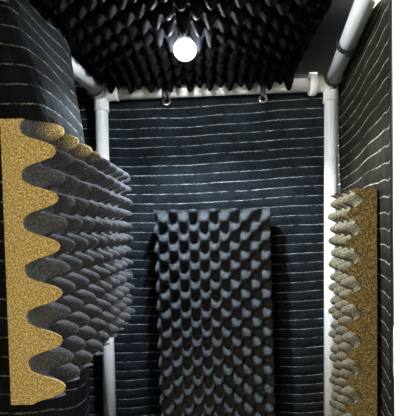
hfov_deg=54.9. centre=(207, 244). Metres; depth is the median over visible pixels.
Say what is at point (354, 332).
panel
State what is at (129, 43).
panel
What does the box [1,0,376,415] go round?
framework
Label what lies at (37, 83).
quilted blanket
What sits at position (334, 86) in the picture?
strap
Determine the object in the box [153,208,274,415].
panel
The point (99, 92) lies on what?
strap
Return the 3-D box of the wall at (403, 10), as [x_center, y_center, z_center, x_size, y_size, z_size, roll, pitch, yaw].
[-0.107,-0.350,2.920,3.200,3.300,0.060,-1,2,0]
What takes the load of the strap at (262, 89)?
attached to the framework
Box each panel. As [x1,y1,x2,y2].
[0,118,135,404]
[50,0,332,93]
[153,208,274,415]
[327,188,376,415]
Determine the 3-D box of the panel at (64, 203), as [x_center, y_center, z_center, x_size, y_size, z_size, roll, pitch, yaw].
[-0.290,0.019,1.006,0.100,0.481,0.671,-1,2,0]
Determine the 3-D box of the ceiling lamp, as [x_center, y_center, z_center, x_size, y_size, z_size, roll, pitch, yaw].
[-0.070,-0.616,1.209,0.066,0.111,0.066,-1,2,0]
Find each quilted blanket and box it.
[0,0,89,415]
[42,0,353,86]
[75,85,340,415]
[338,0,394,415]
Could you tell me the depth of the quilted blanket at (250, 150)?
1.77 m
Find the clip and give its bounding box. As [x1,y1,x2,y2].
[307,72,318,95]
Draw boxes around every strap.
[83,76,102,98]
[162,84,168,99]
[259,83,264,95]
[323,66,344,88]
[336,33,359,56]
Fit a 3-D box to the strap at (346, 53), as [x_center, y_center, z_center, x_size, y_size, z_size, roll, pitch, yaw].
[0.458,-0.657,1.308,0.074,0.082,0.020,-1,2,9]
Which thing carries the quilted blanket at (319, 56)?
on the framework
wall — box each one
[373,0,414,415]
[414,0,415,415]
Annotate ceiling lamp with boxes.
[174,23,195,60]
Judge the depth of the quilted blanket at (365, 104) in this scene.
1.13 m
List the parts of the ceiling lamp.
bulb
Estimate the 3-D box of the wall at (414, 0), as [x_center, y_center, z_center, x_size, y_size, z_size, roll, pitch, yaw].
[1.524,-0.304,0.641,0.060,3.300,4.500,-1,2,0]
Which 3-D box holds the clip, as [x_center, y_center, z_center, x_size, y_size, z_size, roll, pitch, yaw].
[0.440,-0.675,1.681,0.036,0.093,0.089,-1,2,0]

